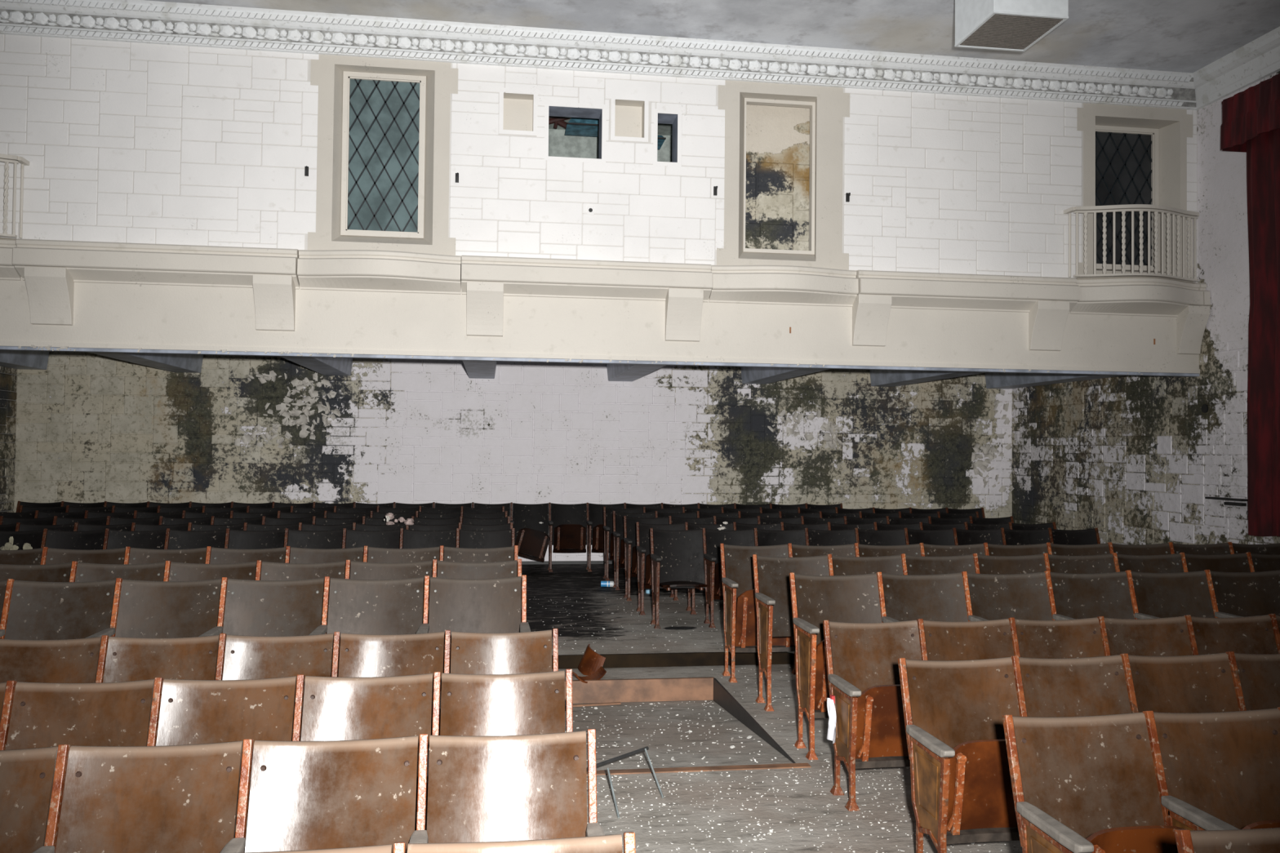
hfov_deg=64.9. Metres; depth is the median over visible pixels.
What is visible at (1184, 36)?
ceiling
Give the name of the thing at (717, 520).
seat
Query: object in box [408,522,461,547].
seat
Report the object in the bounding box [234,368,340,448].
peeling paint
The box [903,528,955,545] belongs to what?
seat
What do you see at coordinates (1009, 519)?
seat
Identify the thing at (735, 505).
seat
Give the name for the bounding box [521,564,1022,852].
floor
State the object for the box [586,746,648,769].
bar
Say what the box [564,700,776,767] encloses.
chips
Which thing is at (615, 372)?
ceiling beam
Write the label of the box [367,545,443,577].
seat
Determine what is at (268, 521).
seat
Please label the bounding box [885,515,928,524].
seat
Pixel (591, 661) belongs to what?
board
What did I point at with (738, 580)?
seat
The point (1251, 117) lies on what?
curtain
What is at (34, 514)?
seat
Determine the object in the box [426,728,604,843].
seat
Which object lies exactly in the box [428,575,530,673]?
seat
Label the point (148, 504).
seat
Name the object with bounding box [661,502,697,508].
seat
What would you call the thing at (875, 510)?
seat
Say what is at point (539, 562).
baseboard
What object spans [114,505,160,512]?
seat
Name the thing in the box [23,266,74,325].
corbel
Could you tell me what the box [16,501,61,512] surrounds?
seat
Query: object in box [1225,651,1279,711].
seat
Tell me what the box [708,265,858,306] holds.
trim
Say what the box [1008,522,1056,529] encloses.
seat
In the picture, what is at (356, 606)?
seat
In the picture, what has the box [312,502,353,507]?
seat
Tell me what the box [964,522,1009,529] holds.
seat
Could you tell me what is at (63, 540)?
seat
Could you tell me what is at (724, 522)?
paint
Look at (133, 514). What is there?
seat
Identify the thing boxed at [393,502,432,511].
seat
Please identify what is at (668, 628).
scrap
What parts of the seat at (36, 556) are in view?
frame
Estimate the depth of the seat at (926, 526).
10.29 m
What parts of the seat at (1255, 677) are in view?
frame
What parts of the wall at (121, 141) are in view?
moulding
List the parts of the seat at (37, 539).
frame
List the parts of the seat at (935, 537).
frame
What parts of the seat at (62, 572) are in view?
frame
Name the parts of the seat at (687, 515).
backrest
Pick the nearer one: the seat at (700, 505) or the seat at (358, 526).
the seat at (358, 526)
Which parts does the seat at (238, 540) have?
backrest, frame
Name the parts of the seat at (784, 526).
frame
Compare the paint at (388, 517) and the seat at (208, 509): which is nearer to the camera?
the paint at (388, 517)
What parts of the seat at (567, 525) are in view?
panel, frame, backrest, seat, seat rail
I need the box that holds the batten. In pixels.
[572,702,621,706]
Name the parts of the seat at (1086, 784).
frame, panel, armrest, seat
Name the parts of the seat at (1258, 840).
frame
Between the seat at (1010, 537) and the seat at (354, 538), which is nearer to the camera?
the seat at (354, 538)
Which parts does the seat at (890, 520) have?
frame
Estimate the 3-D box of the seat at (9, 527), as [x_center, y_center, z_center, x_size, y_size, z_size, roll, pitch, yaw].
[-5.761,1.267,8.740,0.543,0.837,0.498,1,-1,-8]
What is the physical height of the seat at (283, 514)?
0.837 m
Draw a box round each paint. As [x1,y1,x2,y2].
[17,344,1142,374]
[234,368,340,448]
[383,515,390,521]
[717,521,728,530]
[767,406,851,455]
[969,389,1014,492]
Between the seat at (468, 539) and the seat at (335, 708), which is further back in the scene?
the seat at (468, 539)
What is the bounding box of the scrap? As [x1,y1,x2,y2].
[662,626,696,629]
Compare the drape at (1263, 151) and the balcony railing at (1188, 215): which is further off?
the balcony railing at (1188, 215)
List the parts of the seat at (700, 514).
backrest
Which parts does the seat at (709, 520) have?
frame, backrest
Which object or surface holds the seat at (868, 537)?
on the floor
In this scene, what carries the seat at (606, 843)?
on the floor
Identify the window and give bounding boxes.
[340,71,426,238]
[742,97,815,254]
[1095,124,1159,271]
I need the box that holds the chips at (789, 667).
[711,666,831,762]
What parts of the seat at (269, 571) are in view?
frame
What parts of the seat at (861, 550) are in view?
frame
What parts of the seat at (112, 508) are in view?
frame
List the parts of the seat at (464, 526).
backrest, frame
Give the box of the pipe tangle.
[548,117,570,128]
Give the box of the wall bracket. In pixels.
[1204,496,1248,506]
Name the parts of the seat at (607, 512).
panel, frame, armrest, seat, backrest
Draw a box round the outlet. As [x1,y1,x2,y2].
[586,205,594,215]
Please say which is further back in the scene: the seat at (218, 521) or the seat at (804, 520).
the seat at (804, 520)
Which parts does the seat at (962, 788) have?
frame, panel, armrest, backrest, seat, seat rail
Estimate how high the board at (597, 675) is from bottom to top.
0.097 m
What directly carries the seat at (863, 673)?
on the floor
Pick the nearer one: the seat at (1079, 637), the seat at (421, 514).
the seat at (1079, 637)
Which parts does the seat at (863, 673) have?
frame, panel, armrest, backrest, seat, seat rail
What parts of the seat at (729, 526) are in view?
frame, backrest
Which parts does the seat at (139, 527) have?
frame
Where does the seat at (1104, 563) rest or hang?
on the floor
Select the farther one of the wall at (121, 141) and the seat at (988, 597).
the wall at (121, 141)
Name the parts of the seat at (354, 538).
frame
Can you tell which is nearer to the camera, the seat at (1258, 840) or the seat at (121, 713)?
the seat at (1258, 840)
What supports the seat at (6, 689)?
on the floor
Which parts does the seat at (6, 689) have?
backrest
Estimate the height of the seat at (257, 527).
0.837 m
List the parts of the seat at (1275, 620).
backrest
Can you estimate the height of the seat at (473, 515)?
0.837 m
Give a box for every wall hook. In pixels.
[304,165,308,176]
[455,172,458,182]
[713,186,717,195]
[845,192,850,201]
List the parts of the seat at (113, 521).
frame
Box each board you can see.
[572,666,606,683]
[577,644,605,675]
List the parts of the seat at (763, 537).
frame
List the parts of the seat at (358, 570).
frame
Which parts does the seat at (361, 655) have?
seat, armrest, frame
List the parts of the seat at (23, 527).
frame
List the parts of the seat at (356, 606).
seat, backrest, armrest, frame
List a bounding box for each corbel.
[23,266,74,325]
[252,274,295,331]
[466,280,503,336]
[665,288,703,342]
[852,293,891,346]
[1028,300,1069,351]
[1177,305,1209,354]
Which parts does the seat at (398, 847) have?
frame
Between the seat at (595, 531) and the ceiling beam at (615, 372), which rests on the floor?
the seat at (595, 531)
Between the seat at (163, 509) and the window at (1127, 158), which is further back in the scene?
the seat at (163, 509)
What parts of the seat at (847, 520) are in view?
frame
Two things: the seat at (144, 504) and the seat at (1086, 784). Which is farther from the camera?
the seat at (144, 504)
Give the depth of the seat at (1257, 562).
7.38 m
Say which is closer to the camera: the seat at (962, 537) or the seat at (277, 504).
the seat at (962, 537)
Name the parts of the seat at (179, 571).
frame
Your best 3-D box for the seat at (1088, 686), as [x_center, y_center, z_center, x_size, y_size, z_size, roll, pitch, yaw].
[1.828,1.367,4.066,0.512,0.807,0.498,1,-1,-8]
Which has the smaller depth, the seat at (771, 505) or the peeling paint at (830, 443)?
the seat at (771, 505)
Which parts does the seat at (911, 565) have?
frame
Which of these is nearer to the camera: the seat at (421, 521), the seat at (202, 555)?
the seat at (202, 555)
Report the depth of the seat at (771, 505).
13.35 m
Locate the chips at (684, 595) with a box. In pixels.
[527,595,722,651]
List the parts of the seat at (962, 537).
frame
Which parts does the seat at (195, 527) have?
frame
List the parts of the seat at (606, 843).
frame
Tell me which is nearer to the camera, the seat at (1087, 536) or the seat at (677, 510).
the seat at (1087, 536)
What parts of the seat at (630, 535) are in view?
panel, frame, armrest, seat rail, seat, backrest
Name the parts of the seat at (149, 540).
frame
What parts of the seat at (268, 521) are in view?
frame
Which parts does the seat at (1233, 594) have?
frame, armrest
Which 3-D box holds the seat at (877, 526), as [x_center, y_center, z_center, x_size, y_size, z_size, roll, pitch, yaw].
[2.616,1.383,10.000,0.497,0.837,0.498,1,-1,-8]
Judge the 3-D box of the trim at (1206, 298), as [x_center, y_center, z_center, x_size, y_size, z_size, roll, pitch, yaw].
[5.794,-1.308,10.405,0.064,0.350,0.205,1,-1,-8]
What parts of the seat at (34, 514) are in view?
frame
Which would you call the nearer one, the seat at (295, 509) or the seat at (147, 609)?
the seat at (147, 609)
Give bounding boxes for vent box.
[954,0,1068,51]
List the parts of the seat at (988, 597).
frame, armrest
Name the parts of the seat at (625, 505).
backrest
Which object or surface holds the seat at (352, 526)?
on the floor
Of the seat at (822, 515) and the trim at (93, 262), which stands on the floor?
the seat at (822, 515)
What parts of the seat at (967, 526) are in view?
frame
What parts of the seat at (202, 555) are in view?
frame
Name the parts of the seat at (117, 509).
frame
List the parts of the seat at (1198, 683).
frame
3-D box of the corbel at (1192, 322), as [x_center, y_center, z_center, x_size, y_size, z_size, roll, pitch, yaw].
[5.697,-0.991,10.364,0.240,0.482,0.185,1,-1,-8]
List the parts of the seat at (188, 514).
frame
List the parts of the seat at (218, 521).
frame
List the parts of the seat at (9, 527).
frame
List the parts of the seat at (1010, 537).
frame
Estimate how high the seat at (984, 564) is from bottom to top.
0.952 m
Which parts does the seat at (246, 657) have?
backrest, seat, frame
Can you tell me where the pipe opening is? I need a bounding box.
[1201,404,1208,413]
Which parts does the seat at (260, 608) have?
backrest, armrest, frame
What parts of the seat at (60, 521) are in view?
frame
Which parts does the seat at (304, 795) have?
armrest, frame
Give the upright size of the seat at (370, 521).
0.837 m
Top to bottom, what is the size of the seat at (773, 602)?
0.952 m
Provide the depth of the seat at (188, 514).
10.75 m
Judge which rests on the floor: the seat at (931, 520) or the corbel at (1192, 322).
the seat at (931, 520)
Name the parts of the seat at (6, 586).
armrest, backrest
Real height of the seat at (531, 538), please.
0.837 m
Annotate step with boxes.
[564,677,714,703]
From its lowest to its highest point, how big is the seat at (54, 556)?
0.952 m
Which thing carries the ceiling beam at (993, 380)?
attached to the ceiling
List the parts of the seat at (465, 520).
backrest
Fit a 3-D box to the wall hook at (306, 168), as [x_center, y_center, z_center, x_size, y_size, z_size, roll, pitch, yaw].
[-3.057,-2.344,9.223,0.032,0.085,0.064,1,-1,-8]
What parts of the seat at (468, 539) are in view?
backrest, frame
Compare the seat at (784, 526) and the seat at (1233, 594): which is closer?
the seat at (1233, 594)
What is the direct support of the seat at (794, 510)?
on the floor
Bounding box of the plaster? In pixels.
[385,512,413,524]
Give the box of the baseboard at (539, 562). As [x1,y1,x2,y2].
[521,560,620,564]
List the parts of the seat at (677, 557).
panel, frame, armrest, backrest, seat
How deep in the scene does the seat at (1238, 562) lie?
7.33 m
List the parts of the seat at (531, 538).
frame, backrest, seat rail, seat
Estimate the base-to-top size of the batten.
0.012 m
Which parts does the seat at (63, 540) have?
frame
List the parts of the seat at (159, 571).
frame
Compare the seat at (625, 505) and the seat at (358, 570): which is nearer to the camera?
the seat at (358, 570)
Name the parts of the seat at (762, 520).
frame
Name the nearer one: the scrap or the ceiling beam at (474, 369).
the scrap
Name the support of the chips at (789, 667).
on the floor
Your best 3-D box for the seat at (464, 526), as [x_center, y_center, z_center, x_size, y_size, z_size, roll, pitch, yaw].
[-1.417,1.327,9.363,0.497,0.837,0.498,1,-1,-8]
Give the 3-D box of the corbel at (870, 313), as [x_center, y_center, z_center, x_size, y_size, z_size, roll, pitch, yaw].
[2.273,-1.038,9.874,0.336,0.482,0.185,1,-1,-8]
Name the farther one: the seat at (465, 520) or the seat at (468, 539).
the seat at (465, 520)
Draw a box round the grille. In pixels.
[960,13,1063,49]
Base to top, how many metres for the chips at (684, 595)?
0.022 m
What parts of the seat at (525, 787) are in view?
frame, armrest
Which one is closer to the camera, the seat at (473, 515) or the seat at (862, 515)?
the seat at (473, 515)
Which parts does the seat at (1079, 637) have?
frame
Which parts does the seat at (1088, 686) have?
frame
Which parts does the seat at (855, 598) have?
frame, panel, armrest, seat rail, seat, backrest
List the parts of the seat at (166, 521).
frame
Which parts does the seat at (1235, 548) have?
frame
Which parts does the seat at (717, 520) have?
frame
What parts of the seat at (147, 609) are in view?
armrest, frame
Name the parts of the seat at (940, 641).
frame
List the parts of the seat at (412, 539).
frame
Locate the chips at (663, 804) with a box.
[586,764,1017,852]
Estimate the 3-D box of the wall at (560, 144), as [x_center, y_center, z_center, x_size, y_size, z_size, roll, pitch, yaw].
[-0.604,-2.531,10.803,2.800,1.850,1.750,1,-1,-8]
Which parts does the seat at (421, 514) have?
backrest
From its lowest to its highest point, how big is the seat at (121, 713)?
0.807 m
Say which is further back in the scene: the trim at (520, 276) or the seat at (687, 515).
the seat at (687, 515)
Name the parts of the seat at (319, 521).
frame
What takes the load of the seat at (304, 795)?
on the floor
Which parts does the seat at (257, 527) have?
frame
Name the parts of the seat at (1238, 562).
frame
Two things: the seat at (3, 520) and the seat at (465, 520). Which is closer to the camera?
the seat at (3, 520)
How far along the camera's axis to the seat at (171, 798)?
2.86 m
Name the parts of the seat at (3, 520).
frame, frame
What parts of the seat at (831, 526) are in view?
frame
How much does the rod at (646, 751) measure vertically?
0.151 m
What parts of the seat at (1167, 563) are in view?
frame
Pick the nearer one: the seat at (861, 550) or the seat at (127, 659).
the seat at (127, 659)
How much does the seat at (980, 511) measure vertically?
0.837 m
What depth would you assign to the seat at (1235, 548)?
8.27 m
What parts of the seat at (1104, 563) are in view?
frame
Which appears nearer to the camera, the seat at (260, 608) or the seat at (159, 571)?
the seat at (260, 608)
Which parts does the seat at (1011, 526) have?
frame, frame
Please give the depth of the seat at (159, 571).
6.08 m
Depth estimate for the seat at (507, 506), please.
12.79 m
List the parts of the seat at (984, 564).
frame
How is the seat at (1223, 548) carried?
on the floor
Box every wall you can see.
[0,34,1199,377]
[0,366,17,512]
[13,351,1012,561]
[548,115,672,162]
[1012,71,1279,545]
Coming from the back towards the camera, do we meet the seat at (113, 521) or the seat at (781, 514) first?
the seat at (781, 514)
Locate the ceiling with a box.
[148,0,1279,72]
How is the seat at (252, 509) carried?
on the floor
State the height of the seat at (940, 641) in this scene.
0.807 m
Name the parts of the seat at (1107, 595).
frame, armrest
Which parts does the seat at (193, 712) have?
backrest, seat, frame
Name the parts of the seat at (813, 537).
frame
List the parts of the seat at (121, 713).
frame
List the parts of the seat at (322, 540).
frame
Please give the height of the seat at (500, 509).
0.837 m
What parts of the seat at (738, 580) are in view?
panel, frame, armrest, backrest, seat, seat rail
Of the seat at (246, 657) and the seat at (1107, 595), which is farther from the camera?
the seat at (1107, 595)
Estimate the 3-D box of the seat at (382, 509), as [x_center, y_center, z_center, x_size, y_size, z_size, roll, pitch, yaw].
[-2.782,1.350,11.628,0.497,0.837,0.498,1,-1,-8]
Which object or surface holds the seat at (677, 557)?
on the floor
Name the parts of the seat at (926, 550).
frame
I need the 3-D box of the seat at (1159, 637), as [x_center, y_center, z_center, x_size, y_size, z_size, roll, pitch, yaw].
[2.671,1.399,5.119,0.512,0.807,0.498,1,-1,-8]
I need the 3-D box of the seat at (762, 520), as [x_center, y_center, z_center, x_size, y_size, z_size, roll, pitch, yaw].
[1.521,1.382,10.691,0.497,0.837,0.498,1,-1,-8]
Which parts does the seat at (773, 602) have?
frame, panel, armrest, backrest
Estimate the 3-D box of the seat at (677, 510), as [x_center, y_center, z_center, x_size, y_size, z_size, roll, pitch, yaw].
[0.292,1.392,12.056,0.497,0.837,0.498,1,-1,-8]
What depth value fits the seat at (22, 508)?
11.29 m
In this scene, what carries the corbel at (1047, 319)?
attached to the wall at (121, 141)
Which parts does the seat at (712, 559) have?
panel, frame, armrest, seat rail, seat, backrest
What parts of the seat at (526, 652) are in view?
backrest, frame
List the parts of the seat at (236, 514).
frame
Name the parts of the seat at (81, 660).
frame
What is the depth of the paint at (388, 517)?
9.42 m
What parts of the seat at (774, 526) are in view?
frame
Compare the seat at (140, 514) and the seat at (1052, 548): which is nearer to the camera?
the seat at (1052, 548)
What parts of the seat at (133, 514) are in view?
frame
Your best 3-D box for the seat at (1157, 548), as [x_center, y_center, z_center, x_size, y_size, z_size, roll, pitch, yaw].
[4.030,1.403,7.898,0.542,0.952,0.498,1,-1,-8]
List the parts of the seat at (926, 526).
frame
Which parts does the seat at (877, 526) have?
frame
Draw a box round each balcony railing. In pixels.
[0,153,29,239]
[1063,204,1199,283]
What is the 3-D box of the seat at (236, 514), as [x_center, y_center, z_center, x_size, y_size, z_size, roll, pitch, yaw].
[-4.080,1.318,10.606,0.497,0.837,0.498,1,-1,-8]
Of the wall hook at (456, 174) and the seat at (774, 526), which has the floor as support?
the seat at (774, 526)
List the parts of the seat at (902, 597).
frame, armrest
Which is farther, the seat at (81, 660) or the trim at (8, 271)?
the trim at (8, 271)
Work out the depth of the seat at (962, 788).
3.96 m
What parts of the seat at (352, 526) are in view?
frame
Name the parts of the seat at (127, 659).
backrest, frame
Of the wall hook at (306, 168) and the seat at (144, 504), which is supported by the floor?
the seat at (144, 504)
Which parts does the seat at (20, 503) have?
frame, backrest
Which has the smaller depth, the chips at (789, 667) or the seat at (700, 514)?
the chips at (789, 667)
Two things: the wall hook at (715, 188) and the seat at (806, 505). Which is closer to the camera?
the wall hook at (715, 188)
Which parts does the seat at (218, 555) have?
frame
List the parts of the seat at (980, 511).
frame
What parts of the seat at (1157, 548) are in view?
frame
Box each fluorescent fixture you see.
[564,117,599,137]
[657,134,666,149]
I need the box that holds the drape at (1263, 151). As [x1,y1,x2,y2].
[1246,128,1279,536]
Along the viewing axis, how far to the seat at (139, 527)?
9.17 m
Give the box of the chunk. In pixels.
[0,536,32,550]
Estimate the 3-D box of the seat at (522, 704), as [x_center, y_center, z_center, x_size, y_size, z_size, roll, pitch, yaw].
[-0.475,1.333,3.657,0.512,0.807,0.498,1,-1,-8]
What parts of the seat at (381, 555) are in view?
frame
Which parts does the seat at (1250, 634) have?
frame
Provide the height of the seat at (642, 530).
0.837 m
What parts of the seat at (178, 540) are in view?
frame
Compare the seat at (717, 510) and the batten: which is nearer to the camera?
the batten
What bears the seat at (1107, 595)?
on the floor
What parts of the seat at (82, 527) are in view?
frame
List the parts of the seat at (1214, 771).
frame, panel, armrest, seat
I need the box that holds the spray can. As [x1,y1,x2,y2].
[600,581,615,586]
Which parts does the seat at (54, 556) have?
frame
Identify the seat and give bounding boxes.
[0,510,39,518]
[0,515,57,524]
[0,522,20,531]
[0,528,48,550]
[0,546,48,564]
[0,561,77,582]
[0,578,14,639]
[0,635,109,683]
[0,680,17,750]
[0,744,70,852]
[4,577,122,639]
[5,677,163,750]
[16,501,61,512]
[18,505,69,512]
[18,522,78,531]
[37,510,88,518]
[44,528,109,550]
[45,546,130,564]
[55,738,253,852]
[56,515,111,524]
[60,501,104,507]
[68,505,115,512]
[75,560,170,582]
[77,522,135,531]
[87,510,137,518]
[102,633,226,743]
[103,501,146,507]
[106,528,169,549]
[109,515,163,524]
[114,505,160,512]
[115,577,227,649]
[128,546,211,576]
[134,522,191,531]
[136,511,186,518]
[146,501,189,507]
[155,674,304,852]
[160,506,205,512]
[162,515,214,528]
[168,528,230,564]
[168,560,262,626]
[185,511,233,521]
[188,501,231,508]
[191,522,247,548]
[204,506,249,516]
[209,546,290,576]
[213,515,265,530]
[215,576,329,679]
[222,631,340,741]
[228,528,288,560]
[231,501,272,511]
[232,511,280,524]
[244,733,428,852]
[247,522,302,547]
[247,841,405,852]
[248,506,293,518]
[260,560,350,632]
[265,515,315,530]
[271,502,313,507]
[280,511,327,524]
[287,528,346,563]
[289,546,368,578]
[293,506,336,516]
[300,671,440,831]
[302,522,355,546]
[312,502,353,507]
[315,515,365,524]
[326,511,373,524]
[326,575,429,676]
[336,506,379,516]
[337,630,450,735]
[345,528,403,558]
[350,559,436,623]
[353,502,393,512]
[355,523,408,548]
[364,516,413,525]
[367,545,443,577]
[373,511,417,524]
[379,506,421,517]
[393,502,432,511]
[403,528,459,560]
[407,831,635,852]
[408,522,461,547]
[414,516,462,528]
[418,511,462,523]
[421,506,462,513]
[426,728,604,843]
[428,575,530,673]
[432,502,471,516]
[437,559,521,622]
[440,669,573,736]
[444,545,518,577]
[450,628,565,711]
[459,528,514,560]
[462,516,510,528]
[462,522,512,546]
[463,506,504,513]
[463,511,506,518]
[471,502,510,523]
[510,502,550,562]
[547,502,586,572]
[586,502,623,571]
[603,506,643,580]
[613,511,654,590]
[623,502,661,568]
[623,515,668,600]
[635,522,688,615]
[643,506,682,517]
[649,528,706,628]
[654,511,697,590]
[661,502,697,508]
[668,515,713,600]
[682,506,721,515]
[684,522,733,614]
[697,502,733,512]
[697,511,737,589]
[702,528,755,627]
[713,515,757,524]
[720,506,759,518]
[720,543,795,682]
[733,502,769,511]
[733,522,781,544]
[737,511,778,524]
[752,554,829,711]
[753,528,805,546]
[757,515,801,524]
[759,506,797,513]
[769,502,805,509]
[778,511,819,518]
[780,522,827,530]
[787,543,855,674]
[789,573,881,759]
[797,506,835,513]
[800,515,844,524]
[804,502,842,509]
[804,528,856,546]
[818,511,859,518]
[822,620,921,811]
[826,522,874,530]
[827,554,902,575]
[835,506,872,513]
[843,515,886,524]
[853,542,920,556]
[854,528,906,546]
[858,511,898,518]
[871,506,909,513]
[873,522,919,530]
[876,572,968,622]
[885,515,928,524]
[897,511,937,518]
[897,657,1019,852]
[900,553,975,575]
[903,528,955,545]
[908,507,946,513]
[916,618,1013,661]
[919,522,964,530]
[919,542,985,556]
[928,515,969,524]
[937,511,978,518]
[945,507,985,518]
[952,528,1003,545]
[961,571,1052,621]
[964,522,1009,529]
[968,515,1013,524]
[972,553,1045,574]
[983,542,1048,555]
[1000,528,1050,545]
[1002,712,1184,852]
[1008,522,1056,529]
[1008,617,1104,658]
[1010,654,1131,717]
[1043,553,1115,573]
[1044,570,1134,620]
[1045,542,1110,555]
[1047,528,1100,545]
[1097,616,1192,656]
[1107,542,1170,555]
[1111,552,1183,573]
[1120,653,1239,713]
[1124,570,1214,618]
[1142,708,1279,831]
[1168,542,1231,555]
[1173,827,1279,852]
[1179,552,1250,572]
[1183,614,1278,655]
[1204,569,1279,617]
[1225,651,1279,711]
[1227,542,1279,555]
[1245,551,1279,572]
[1268,613,1279,653]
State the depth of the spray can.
11.18 m
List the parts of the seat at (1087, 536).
frame, frame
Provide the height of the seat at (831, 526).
0.837 m
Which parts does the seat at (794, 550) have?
frame, backrest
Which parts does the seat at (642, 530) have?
panel, frame, armrest, seat, backrest, seat rail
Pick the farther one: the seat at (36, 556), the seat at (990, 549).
the seat at (990, 549)
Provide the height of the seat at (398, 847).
0.807 m
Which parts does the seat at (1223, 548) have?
frame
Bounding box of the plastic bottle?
[645,588,652,593]
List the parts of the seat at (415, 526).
frame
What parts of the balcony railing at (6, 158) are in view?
rail, rail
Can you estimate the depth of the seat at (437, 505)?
12.73 m
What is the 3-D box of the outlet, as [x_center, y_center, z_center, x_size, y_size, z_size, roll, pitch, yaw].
[-0.472,-2.066,9.616,0.066,0.090,0.018,1,-1,-8]
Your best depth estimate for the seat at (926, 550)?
7.89 m
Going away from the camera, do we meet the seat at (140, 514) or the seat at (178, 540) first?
the seat at (178, 540)
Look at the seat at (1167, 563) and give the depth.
7.26 m
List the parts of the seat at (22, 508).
frame, frame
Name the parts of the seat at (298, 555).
frame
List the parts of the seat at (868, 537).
frame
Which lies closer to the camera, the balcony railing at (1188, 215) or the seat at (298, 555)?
the seat at (298, 555)
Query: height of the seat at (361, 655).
0.807 m
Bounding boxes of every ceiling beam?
[0,350,49,369]
[88,351,203,373]
[281,356,352,375]
[462,360,496,378]
[606,364,666,381]
[740,366,828,384]
[869,369,986,386]
[984,372,1123,389]
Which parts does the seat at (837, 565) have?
frame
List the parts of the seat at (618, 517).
panel, frame, armrest, seat, seat rail, backrest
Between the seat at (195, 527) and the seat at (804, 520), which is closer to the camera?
the seat at (195, 527)
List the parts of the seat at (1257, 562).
frame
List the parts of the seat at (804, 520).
frame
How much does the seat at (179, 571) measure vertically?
0.952 m
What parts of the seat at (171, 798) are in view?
armrest, frame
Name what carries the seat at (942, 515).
on the floor
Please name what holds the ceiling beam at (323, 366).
attached to the ceiling
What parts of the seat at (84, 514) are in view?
frame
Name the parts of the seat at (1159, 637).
frame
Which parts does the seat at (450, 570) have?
backrest, frame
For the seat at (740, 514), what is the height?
0.837 m
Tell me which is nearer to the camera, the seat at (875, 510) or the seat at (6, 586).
the seat at (6, 586)
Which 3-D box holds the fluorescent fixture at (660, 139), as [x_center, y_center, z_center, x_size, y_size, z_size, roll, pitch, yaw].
[0.119,-3.290,11.191,0.275,0.300,0.420,1,-1,-8]
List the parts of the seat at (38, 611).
armrest, frame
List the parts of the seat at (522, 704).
frame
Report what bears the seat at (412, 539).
on the floor
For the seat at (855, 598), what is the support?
on the floor
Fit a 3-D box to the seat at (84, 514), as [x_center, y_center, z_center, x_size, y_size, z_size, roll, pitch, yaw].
[-6.000,1.292,10.331,0.497,0.837,0.498,1,-1,-8]
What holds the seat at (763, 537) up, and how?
on the floor
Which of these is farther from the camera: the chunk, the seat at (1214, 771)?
the chunk
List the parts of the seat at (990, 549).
frame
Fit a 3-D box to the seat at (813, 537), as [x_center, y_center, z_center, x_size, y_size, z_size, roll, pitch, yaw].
[1.785,1.359,9.177,0.497,0.837,0.498,1,-1,-8]
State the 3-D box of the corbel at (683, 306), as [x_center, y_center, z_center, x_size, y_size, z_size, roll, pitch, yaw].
[0.421,-1.063,9.609,0.336,0.482,0.185,1,-1,-8]
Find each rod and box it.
[606,768,619,818]
[644,748,663,798]
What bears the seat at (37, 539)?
on the floor
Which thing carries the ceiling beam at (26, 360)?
attached to the ceiling
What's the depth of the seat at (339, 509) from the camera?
11.78 m
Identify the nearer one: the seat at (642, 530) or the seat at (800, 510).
the seat at (642, 530)
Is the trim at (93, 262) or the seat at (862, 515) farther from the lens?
the seat at (862, 515)
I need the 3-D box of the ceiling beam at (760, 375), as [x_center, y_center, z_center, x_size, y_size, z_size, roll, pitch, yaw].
[1.815,-0.765,11.872,0.398,0.297,3.710,1,-1,-8]
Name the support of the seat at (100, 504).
on the floor
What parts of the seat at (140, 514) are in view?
frame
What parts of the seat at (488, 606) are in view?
seat, backrest, frame, armrest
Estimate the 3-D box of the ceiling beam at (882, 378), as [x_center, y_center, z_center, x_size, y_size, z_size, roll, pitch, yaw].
[3.627,-0.740,12.131,0.398,0.297,3.710,1,-1,-8]
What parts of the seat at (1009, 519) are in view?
frame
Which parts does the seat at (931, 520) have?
frame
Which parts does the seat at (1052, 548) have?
frame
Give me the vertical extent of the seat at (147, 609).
0.952 m
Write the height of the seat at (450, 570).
0.952 m
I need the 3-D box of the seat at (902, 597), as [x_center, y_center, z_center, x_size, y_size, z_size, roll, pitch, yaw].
[1.669,1.330,5.746,0.542,0.952,0.498,1,-1,-8]
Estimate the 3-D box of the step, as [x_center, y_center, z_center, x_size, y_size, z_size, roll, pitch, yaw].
[-0.124,1.896,7.223,1.335,0.159,0.030,1,-1,-8]
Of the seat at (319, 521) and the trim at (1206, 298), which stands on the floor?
the seat at (319, 521)
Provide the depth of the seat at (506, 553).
7.27 m
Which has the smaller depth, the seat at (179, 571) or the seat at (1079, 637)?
the seat at (1079, 637)
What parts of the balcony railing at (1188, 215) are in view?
rail, rail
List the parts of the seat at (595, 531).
panel, frame, armrest, seat, seat rail, backrest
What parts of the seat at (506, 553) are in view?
backrest, frame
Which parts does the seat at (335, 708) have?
backrest, seat, armrest, frame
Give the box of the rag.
[826,694,835,743]
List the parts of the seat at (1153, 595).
frame, armrest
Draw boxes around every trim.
[0,0,1279,110]
[0,238,21,280]
[12,238,299,289]
[297,249,461,294]
[461,255,712,302]
[551,652,794,669]
[586,763,811,775]
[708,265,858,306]
[713,678,795,763]
[856,270,1079,313]
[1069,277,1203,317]
[1199,283,1210,306]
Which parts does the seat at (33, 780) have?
armrest, frame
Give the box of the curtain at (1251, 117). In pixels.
[1220,73,1279,536]
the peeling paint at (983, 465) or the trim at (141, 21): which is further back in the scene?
the peeling paint at (983, 465)

